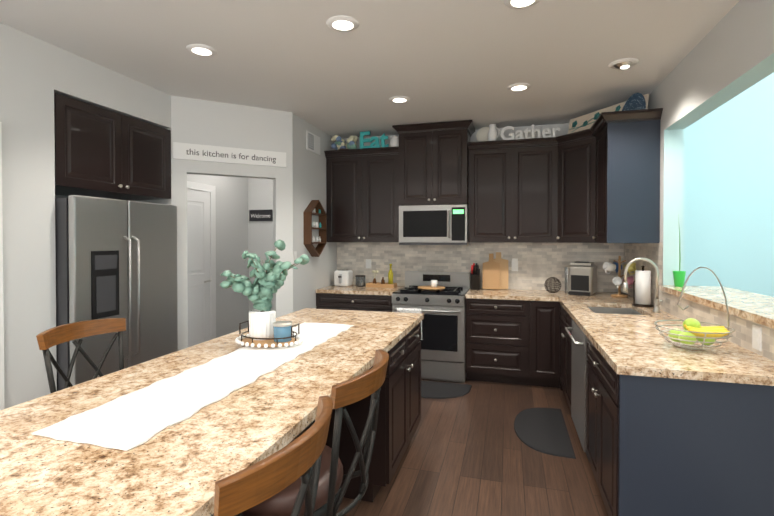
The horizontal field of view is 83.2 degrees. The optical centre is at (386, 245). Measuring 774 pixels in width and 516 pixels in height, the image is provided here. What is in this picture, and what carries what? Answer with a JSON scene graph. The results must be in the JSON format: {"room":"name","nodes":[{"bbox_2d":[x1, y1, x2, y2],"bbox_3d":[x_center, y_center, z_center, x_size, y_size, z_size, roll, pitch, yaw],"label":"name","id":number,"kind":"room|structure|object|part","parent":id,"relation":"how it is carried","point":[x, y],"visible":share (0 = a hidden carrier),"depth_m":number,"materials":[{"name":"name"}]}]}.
{"room":"kitchen","nodes":[
{"label":"kitchen","id":0,"kind":"room"},
{"bbox_2d":[0,22,171,408],"bbox_3d":[-3.150,0.084,1.037,0.840,2.760,6.350,0,1,16],"label":"wall","id":1,"kind":"structure","parent":0,"point":[36,74],"depth_m":2.76,"materials":[{"name":"white paint"}]},
{"bbox_2d":[0,122,4,409],"bbox_3d":[-2.419,0.367,2.056,0.019,2.170,1.080,0,1,16],"label":"door frame","id":2,"kind":"structure","parent":1,"relation":"attached to","point":[1,328],"depth_m":2.56,"materials":[{"name":"white paint"}]},
{"bbox_2d":[54,93,170,199],"bbox_3d":[-2.352,-0.709,3.458,0.620,0.611,1.020,0,1,16],"label":"upper cabinet","id":3,"kind":"object","parent":1,"relation":"attached to","point":[100,152],"depth_m":3.28,"materials":[{"name":"black wood"}]},
{"bbox_2d":[187,174,250,337],"bbox_3d":[-2.166,0.037,5.081,0.120,2.760,1.970,0,1,16],"label":"wall","id":4,"kind":"structure","parent":0,"point":[238,233],"depth_m":5.50,"materials":[{"name":"white paint"}]},
{"bbox_2d":[187,181,215,346],"bbox_3d":[-2.166,0.361,4.727,0.069,2.120,1.000,0,1,16],"label":"door","id":5,"kind":"structure","parent":4,"relation":"in","point":[201,247],"depth_m":4.97,"materials":[{"name":"white paint"}]},
{"bbox_2d":[171,95,292,350],"bbox_3d":[-1.462,0.047,4.195,1.095,2.760,0.120,0,1,-28],"label":"wall","id":6,"kind":"structure","parent":0,"point":[204,122],"depth_m":4.12,"materials":[{"name":"white paint"}]},
{"bbox_2d":[173,142,285,167],"bbox_3d":[-1.452,-0.844,4.107,1.010,0.145,0.022,0,1,-28],"label":"sign","id":7,"kind":"object","parent":6,"relation":"attached to","point":[196,152],"visible":1,"depth_m":4.08,"materials":[{"name":"white wood"}]},
{"bbox_2d":[292,113,336,311],"bbox_3d":[-0.863,0.038,4.987,0.120,2.760,1.210,0,1,16],"label":"wall","id":8,"kind":"structure","parent":0,"point":[309,185],"depth_m":4.77,"materials":[{"name":"white paint"}]},
{"bbox_2d":[293,251,296,262],"bbox_3d":[-0.940,0.122,4.465,0.010,0.115,0.070,0,1,16],"label":"switch plate","id":9,"kind":"object","parent":8,"relation":"attached to","point":[294,255],"visible":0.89,"depth_m":4.45,"materials":[{"name":"white plastic"}]},
{"bbox_2d":[306,130,319,154],"bbox_3d":[-0.820,-1.141,4.873,0.015,0.200,0.340,0,1,16],"label":"air vent","id":10,"kind":"object","parent":8,"relation":"in","point":[312,142],"visible":1,"depth_m":4.84,"materials":[{"name":"white metal"}]},
{"bbox_2d":[303,200,325,256],"bbox_3d":[-0.794,-0.185,4.836,0.090,0.630,0.400,0,1,16],"label":"shelf","id":11,"kind":"object","parent":8,"relation":"attached to","point":[308,213],"visible":1,"depth_m":4.78,"materials":[{"name":"brown wood"}]},
{"bbox_2d":[0,0,739,138],"bbox_3d":[-1.478,-1.361,3.175,7.220,0.080,11.400,0,1,16],"label":"ceiling","id":12,"kind":"structure","parent":0,"point":[445,60],"depth_m":2.95,"materials":[{"name":"white paint"}]},
{"bbox_2d":[186,44,216,56],"bbox_3d":[-1.252,-1.312,2.946,0.194,0.012,0.194,0,1,7],"label":"recessed light","id":13,"kind":"object","parent":12,"relation":"in","point":[197,49],"depth_m":2.93,"materials":[{"name":"white paint"}]},
{"bbox_2d":[326,15,358,31],"bbox_3d":[-0.262,-1.308,2.587,0.194,0.012,0.194,0,1,7],"label":"recessed light","id":14,"kind":"object","parent":12,"relation":"in","point":[341,23],"depth_m":2.57,"materials":[{"name":"white paint"}]},
{"bbox_2d":[389,96,409,102],"bbox_3d":[0.116,-1.324,3.976,0.194,0.012,0.194,0,1,7],"label":"recessed light","id":15,"kind":"object","parent":12,"relation":"in","point":[396,99],"depth_m":3.96,"materials":[{"name":"white paint"}]},
{"bbox_2d":[507,83,530,90],"bbox_3d":[1.107,-1.320,3.658,0.194,0.012,0.194,0,1,-29],"label":"recessed light","id":16,"kind":"object","parent":12,"relation":"in","point":[518,86],"depth_m":3.64,"materials":[{"name":"white paint"}]},
{"bbox_2d":[504,0,539,8],"bbox_3d":[0.723,-1.304,2.322,0.194,0.012,0.194,0,1,7],"label":"recessed light","id":17,"kind":"object","parent":12,"relation":"in","point":[513,4],"depth_m":2.35,"materials":[{"name":"white paint"}]},
{"bbox_2d":[608,58,638,68],"bbox_3d":[1.717,-1.304,3.166,0.194,0.031,0.194,0,1,7],"label":"recessed light","id":18,"kind":"object","parent":12,"relation":"in","point":[624,63],"depth_m":3.13,"materials":[{"name":"white paint"}]},
{"bbox_2d":[337,379,607,515],"bbox_3d":[1.016,1.477,2.511,12.400,0.060,11.400,0,1,16],"label":"floor","id":19,"kind":"structure","parent":0,"point":[470,453],"depth_m":2.82,"materials":[{"name":"brown wood"}]},
{"bbox_2d":[36,318,125,392],"bbox_3d":[-1.229,0.916,2.042,0.619,1.077,0.484,0,1,16],"label":"stool","id":20,"kind":"object","parent":19,"relation":"on","point":[49,338],"visible":0.19,"depth_m":2.10,"materials":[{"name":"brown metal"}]},
{"bbox_2d":[55,195,177,390],"bbox_3d":[-2.296,0.549,3.422,0.884,1.775,0.937,0,1,16],"label":"fridge","id":21,"kind":"object","parent":19,"relation":"on","point":[116,258],"visible":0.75,"depth_m":3.17,"materials":[{"name":"silver metal"}]},
{"bbox_2d":[214,395,332,515],"bbox_3d":[-0.442,0.928,1.012,0.619,1.077,0.484,0,1,16],"label":"stool","id":22,"kind":"object","parent":19,"relation":"on","point":[251,486],"visible":1,"depth_m":0.83,"materials":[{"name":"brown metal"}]},
{"bbox_2d":[208,320,421,515],"bbox_3d":[-0.551,1.015,2.098,0.971,0.876,2.770,0,1,16],"label":"kitchen island","id":23,"kind":"object","parent":19,"relation":"on","point":[399,413],"depth_m":2.50,"materials":[{"name":"black wood"}]},
{"bbox_2d":[0,308,423,515],"bbox_3d":[-0.578,0.556,2.089,0.990,0.038,2.850,0,1,16],"label":"island countertop","id":24,"kind":"structure","parent":23,"relation":"on","point":[176,472],"depth_m":1.26,"materials":[{"name":"beige stone"}]},
{"bbox_2d":[32,322,353,450],"bbox_3d":[-0.621,0.529,2.048,0.368,0.014,1.759,0,1,16],"label":"table runner","id":25,"kind":"object","parent":24,"relation":"on","point":[129,421],"visible":0.92,"depth_m":1.52,"materials":[{"name":"white fabric"}]},
{"bbox_2d":[220,239,309,347],"bbox_3d":[-0.646,0.241,2.381,0.456,0.546,0.402,0,1,16],"label":"potted plant","id":26,"kind":"object","parent":25,"relation":"on","point":[266,329],"visible":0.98,"depth_m":2.31,"materials":[{"name":"green plant"}]},
{"bbox_3d":[-0.625,0.465,2.310,0.373,0.100,0.270,0,1,16],"label":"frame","id":27,"kind":"part","parent":26,"relation":"part of","materials":[{"name":"brown wood"}]},
{"bbox_2d":[273,321,291,341],"bbox_3d":[-0.551,0.454,2.299,0.100,0.097,0.100,0,1,16],"label":"candle","id":28,"kind":"object","parent":26,"relation":"on","point":[281,329],"depth_m":2.26,"materials":[{"name":"blue glass"}]},
{"bbox_2d":[241,349,388,515],"bbox_3d":[-0.304,0.922,1.503,0.619,1.077,0.484,0,1,16],"label":"stool","id":29,"kind":"object","parent":19,"relation":"on","point":[331,492],"visible":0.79,"depth_m":1.34,"materials":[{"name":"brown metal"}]},
{"bbox_2d":[316,293,391,311],"bbox_3d":[-0.288,0.979,5.136,0.903,0.876,0.625,0,1,16],"label":"base cabinet","id":30,"kind":"object","parent":19,"relation":"on","point":[382,303],"depth_m":4.83,"materials":[{"name":"black wood"}]},
{"bbox_2d":[392,271,469,382],"bbox_3d":[0.504,0.870,4.847,0.765,1.100,0.740,0,1,16],"label":"range","id":31,"kind":"object","parent":19,"relation":"on","point":[437,300],"visible":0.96,"depth_m":4.54,"materials":[{"name":"silver metal"}]},
{"bbox_2d":[397,308,422,339],"bbox_3d":[0.242,0.833,4.584,0.260,0.348,0.094,0,1,16],"label":"towel","id":32,"kind":"object","parent":31,"relation":"hanging from","point":[403,310],"depth_m":4.55,"materials":[{"name":"white fabric"}]},
{"bbox_2d":[421,380,471,398],"bbox_3d":[0.413,1.420,4.294,0.800,0.011,0.460,0,1,16],"label":"area rug","id":33,"kind":"object","parent":19,"relation":"on","point":[436,390],"visible":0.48,"depth_m":4.24,"materials":[{"name":"black"}]},
{"bbox_2d":[466,298,531,384],"bbox_3d":[1.193,0.984,4.722,0.619,0.876,0.625,0,1,16],"label":"base cabinet","id":34,"kind":"object","parent":19,"relation":"on","point":[498,331],"depth_m":4.42,"materials":[{"name":"black wood"}]},
{"bbox_2d":[514,408,575,458],"bbox_3d":[1.201,1.430,3.414,0.400,0.011,0.880,0,1,16],"label":"area rug","id":35,"kind":"object","parent":19,"relation":"on","point":[544,430],"visible":0.94,"depth_m":3.33,"materials":[{"name":"black"}]},
{"bbox_2d":[528,301,563,391],"bbox_3d":[1.636,0.985,4.599,0.301,0.876,0.625,0,1,16],"label":"base cabinet","id":36,"kind":"object","parent":19,"relation":"on","point":[546,369],"depth_m":4.29,"materials":[{"name":"black wood"}]},
{"bbox_2d":[565,319,586,451],"bbox_3d":[1.621,1.004,3.004,0.683,0.875,0.605,0,1,16],"label":"dishwasher","id":37,"kind":"object","parent":19,"relation":"on","point":[578,380],"visible":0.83,"depth_m":2.99,"materials":[{"name":"silver metal"}]},
{"bbox_2d":[564,307,640,392],"bbox_3d":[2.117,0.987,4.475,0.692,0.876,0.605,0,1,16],"label":"base cabinet","id":38,"kind":"object","parent":19,"relation":"on","point":[567,319],"depth_m":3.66,"materials":[{"name":"black wood"}]},
{"bbox_2d":[586,336,773,515],"bbox_3d":[1.497,1.012,2.283,0.707,0.876,0.840,0,1,16],"label":"base cabinet","id":39,"kind":"object","parent":19,"relation":"on","point":[657,446],"depth_m":1.91,"materials":[{"name":"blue wood"}]},
{"bbox_2d":[316,285,773,385],"bbox_3d":[0.555,0.445,2.922,3.716,0.240,4.426,0,1,16],"label":"countertop","id":40,"kind":"structure","parent":39,"relation":"on","point":[631,344],"depth_m":2.46,"materials":[{"name":"stone"}]},
{"bbox_2d":[334,270,352,285],"bbox_3d":[-0.537,0.402,5.321,0.190,0.192,0.220,0,1,16],"label":"toaster","id":41,"kind":"object","parent":40,"relation":"on","point":[343,277],"visible":1,"depth_m":5.26,"materials":[{"name":"white plastic"}]},
{"bbox_2d":[355,275,365,286],"bbox_3d":[-0.322,0.434,5.292,0.128,0.130,0.128,0,1,16],"label":"glass lantern","id":42,"kind":"object","parent":40,"relation":"on","point":[360,280],"visible":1,"depth_m":5.24,"materials":[{"name":"clear glass"}]},
{"bbox_2d":[366,264,396,287],"bbox_3d":[-0.065,0.360,5.209,0.340,0.279,0.160,0,1,16],"label":"tray","id":43,"kind":"object","parent":40,"relation":"on","point":[383,284],"visible":1,"depth_m":5.17,"materials":[{"name":"brown wood"}]},
{"bbox_2d":[470,263,479,289],"bbox_3d":[0.999,0.352,4.928,0.100,0.302,0.230,0,1,16],"label":"knife block","id":44,"kind":"object","parent":40,"relation":"on","point":[475,277],"visible":1,"depth_m":4.87,"materials":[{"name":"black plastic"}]},
{"bbox_2d":[482,252,507,289],"bbox_3d":[1.233,0.292,4.957,0.285,0.418,0.124,0,1,16],"label":"cutting boards","id":45,"kind":"object","parent":40,"relation":"on","point":[495,274],"visible":0.9,"depth_m":4.95,"materials":[{"name":"brown wood"}]},
{"bbox_2d":[544,277,560,292],"bbox_3d":[1.743,0.420,4.580,0.170,0.169,0.170,0,1,16],"label":"ball","id":46,"kind":"object","parent":40,"relation":"on","point":[550,282],"visible":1,"depth_m":4.56,"materials":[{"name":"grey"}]},
{"bbox_2d":[565,261,596,295],"bbox_3d":[2.015,0.340,4.559,0.285,0.334,0.330,0,1,34],"label":"toaster oven","id":47,"kind":"object","parent":40,"relation":"on","point":[581,278],"visible":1,"depth_m":4.45,"materials":[{"name":"silver metal"}]},
{"bbox_2d":[603,256,635,297],"bbox_3d":[2.304,0.307,4.320,0.314,0.405,0.316,0,1,16],"label":"mug tree","id":48,"kind":"object","parent":40,"relation":"on","point":[616,266],"visible":0.92,"depth_m":4.29,"materials":[{"name":"brown wood"}]},
{"bbox_2d":[588,257,661,314],"bbox_3d":[1.918,0.424,3.576,0.498,0.661,0.600,0,1,16],"label":"sink","id":49,"kind":"object","parent":40,"relation":"in","point":[656,308],"visible":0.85,"depth_m":3.43,"materials":[{"name":"silver metal"}]},
{"bbox_2d":[588,307,641,314],"bbox_3d":[1.871,0.656,3.592,0.400,0.196,0.600,0,1,16],"label":"basin","id":50,"kind":"object","parent":49,"relation":"in","point":[595,309],"depth_m":3.86,"materials":[{"name":"silver metal"}]},
{"bbox_2d":[623,257,661,312],"bbox_3d":[1.982,0.308,3.372,0.266,0.425,0.133,0,1,16],"label":"faucet","id":51,"kind":"object","parent":40,"relation":"on","point":[656,309],"depth_m":3.38,"materials":[{"name":"silver metal"}]},
{"bbox_2d":[632,266,653,306],"bbox_3d":[2.172,0.345,3.702,0.160,0.345,0.156,0,1,16],"label":"paper towel","id":52,"kind":"object","parent":40,"relation":"on","point":[642,297],"visible":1,"depth_m":3.66,"materials":[{"name":"white paper"}]},
{"bbox_2d":[673,217,685,286],"bbox_3d":[2.255,0.039,3.363,0.092,0.560,0.090,0,1,16],"label":"cup","id":53,"kind":"object","parent":40,"relation":"on","point":[679,277],"visible":1,"depth_m":3.35,"materials":[{"name":"green plastic"}]},
{"bbox_2d":[654,267,734,349],"bbox_3d":[1.582,0.323,2.257,0.343,0.421,0.343,0,1,16],"label":"fruit bowl","id":54,"kind":"object","parent":40,"relation":"on","point":[692,332],"visible":1,"depth_m":2.21,"materials":[{"name":"silver metal"}]},
{"bbox_2d":[247,73,773,309],"bbox_3d":[2.870,-1.278,4.620,9.760,5.400,0.120,0,1,16],"label":"wall","id":55,"kind":"structure","parent":0,"point":[728,228],"depth_m":4.41,"materials":[{"name":"teal paint"}]},
{"bbox_2d":[249,210,272,220],"bbox_3d":[-1.686,-0.397,5.827,0.340,0.150,0.022,0,1,16],"label":"welcome sign","id":56,"kind":"object","parent":55,"relation":"attached to","point":[260,215],"visible":1,"depth_m":5.82,"materials":[{"name":"grey"}]},
{"bbox_2d":[326,146,401,241],"bbox_3d":[-0.248,-0.576,5.262,0.903,1.083,0.331,0,1,16],"label":"upper cabinet","id":57,"kind":"object","parent":55,"relation":"attached to","point":[362,205],"depth_m":5.10,"materials":[{"name":"black wood"}]},
{"bbox_2d":[331,135,357,149],"bbox_3d":[-0.504,-1.221,5.253,0.344,0.204,0.234,0,1,16],"label":"flower arrangement","id":58,"kind":"object","parent":57,"relation":"on","point":[339,144],"visible":0.9,"depth_m":5.19,"materials":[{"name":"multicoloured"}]},
{"bbox_2d":[360,131,388,148],"bbox_3d":[-0.161,-1.221,5.068,0.380,0.208,0.042,0,1,16],"label":"eat letters","id":59,"kind":"object","parent":57,"relation":"on","point":[383,138],"visible":0.81,"depth_m":5.07,"materials":[{"name":"teal wood"}]},
{"bbox_2d":[390,135,398,146],"bbox_3d":[0.091,-1.192,5.023,0.110,0.152,0.107,0,1,16],"label":"canister","id":60,"kind":"object","parent":57,"relation":"on","point":[394,141],"visible":0.71,"depth_m":4.98,"materials":[{"name":"white ceramic"}]},
{"bbox_2d":[398,121,469,205],"bbox_3d":[0.552,-0.894,4.998,0.763,0.884,0.401,0,1,16],"label":"upper cabinet","id":61,"kind":"object","parent":55,"relation":"attached to","point":[434,158],"depth_m":4.80,"materials":[{"name":"black wood"}]},
{"bbox_2d":[399,204,469,244],"bbox_3d":[0.546,-0.223,4.987,0.759,0.442,0.439,0,1,16],"label":"microwave","id":62,"kind":"object","parent":61,"relation":"attached to","point":[433,224],"visible":0.98,"depth_m":4.81,"materials":[{"name":"silver metal"}]},
{"bbox_3d":[0.784,-1.180,4.508,3.292,0.298,1.200,0,1,16],"label":"cab crown","id":63,"kind":"part","parent":61,"relation":"part of","materials":[{"name":"black wood"}]},
{"bbox_2d":[337,242,623,291],"bbox_3d":[0.946,0.229,5.109,3.296,0.545,0.001,0,1,16],"label":"backsplash","id":64,"kind":"structure","parent":55,"relation":"attached to","point":[539,264],"depth_m":5.06,"materials":[{"name":"tile"}]},
{"bbox_2d":[366,259,370,267],"bbox_3d":[-0.230,0.233,5.432,0.072,0.116,0.008,0,1,16],"label":"electrical outlet","id":65,"kind":"object","parent":64,"relation":"attached to","point":[368,263],"visible":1,"depth_m":5.43,"materials":[{"name":"white plastic"}]},
{"bbox_2d":[512,259,517,270],"bbox_3d":[1.450,0.225,4.941,0.072,0.143,0.050,0,1,16],"label":"electrical outlet","id":66,"kind":"object","parent":64,"relation":"attached to","point":[514,264],"visible":1,"depth_m":4.92,"materials":[{"name":"white plastic"}]},
{"bbox_2d":[468,141,513,241],"bbox_3d":[1.157,-0.571,4.869,0.460,1.083,0.331,0,1,16],"label":"upper cabinet","id":67,"kind":"object","parent":55,"relation":"attached to","point":[491,207],"depth_m":4.70,"materials":[{"name":"black wood"}]},
{"bbox_2d":[476,127,488,141],"bbox_3d":[1.109,-1.232,4.896,0.210,0.207,0.058,0,1,16],"label":"decorative plate","id":68,"kind":"object","parent":67,"relation":"on","point":[482,134],"visible":0.58,"depth_m":4.91,"materials":[{"name":"beige ceramic"}]},
{"bbox_2d":[488,124,499,140],"bbox_3d":[1.158,-1.208,4.725,0.125,0.190,0.100,0,1,16],"label":"pitcher","id":69,"kind":"object","parent":67,"relation":"on","point":[492,134],"visible":0.83,"depth_m":4.69,"materials":[{"name":"white ceramic"}]},
{"bbox_2d":[514,137,553,242],"bbox_3d":[1.600,-0.570,4.746,0.460,1.083,0.331,0,1,16],"label":"upper cabinet","id":70,"kind":"object","parent":55,"relation":"attached to","point":[533,157],"depth_m":4.59,"materials":[{"name":"black wood"}]},
{"bbox_2d":[501,125,559,139],"bbox_3d":[1.511,-1.191,4.601,0.603,0.159,0.040,0,1,16],"label":"decorative word sign","id":71,"kind":"object","parent":70,"relation":"on","point":[544,133],"visible":0.79,"depth_m":4.61,"materials":[{"name":"white"}]},
{"bbox_2d":[554,125,593,242],"bbox_3d":[1.887,-0.566,4.341,0.332,1.081,0.332,0,1,16],"label":"upper cabinet","id":72,"kind":"object","parent":55,"relation":"attached to","point":[573,152],"depth_m":4.35,"materials":[{"name":"black wood"}]},
{"bbox_2d":[647,0,773,351],"bbox_3d":[1.517,-1.232,0.741,0.140,5.400,8.320,0,1,16],"label":"wall","id":73,"kind":"structure","parent":0,"point":[729,56],"depth_m":2.84,"materials":[{"name":"white paint"}]},
{"bbox_2d":[594,109,661,242],"bbox_3d":[2.105,-0.560,3.851,0.390,1.083,0.516,0,1,16],"label":"upper cabinet","id":74,"kind":"object","parent":73,"relation":"attached to","point":[598,181],"depth_m":3.61,"materials":[{"name":"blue wood"}]},
{"bbox_2d":[568,93,648,133],"bbox_3d":[2.021,-1.213,4.052,0.058,0.210,0.865,0,1,-22],"label":"plank","id":75,"kind":"object","parent":74,"relation":"on","point":[637,101],"visible":0.62,"depth_m":4.00,"materials":[{"name":"beige"}]},
{"bbox_2d":[623,242,662,309],"bbox_3d":[2.367,0.241,4.075,0.001,0.545,1.226,0,1,16],"label":"backsplash","id":76,"kind":"structure","parent":73,"relation":"attached to","point":[653,252],"depth_m":3.86,"materials":[{"name":"tile"}]},
{"bbox_2d":[662,291,773,360],"bbox_3d":[1.769,0.459,1.936,0.001,0.160,3.220,0,1,16],"label":"backsplash","id":77,"kind":"structure","parent":73,"relation":"attached to","point":[742,332],"depth_m":2.48,"materials":[{"name":"tile"}]},
{"bbox_2d":[752,325,761,350],"bbox_3d":[1.823,0.456,2.150,0.008,0.116,0.072,0,1,16],"label":"electrical outlet","id":78,"kind":"object","parent":77,"relation":"attached to","point":[756,337],"visible":1,"depth_m":2.14,"materials":[{"name":"white plastic"}]}
]}

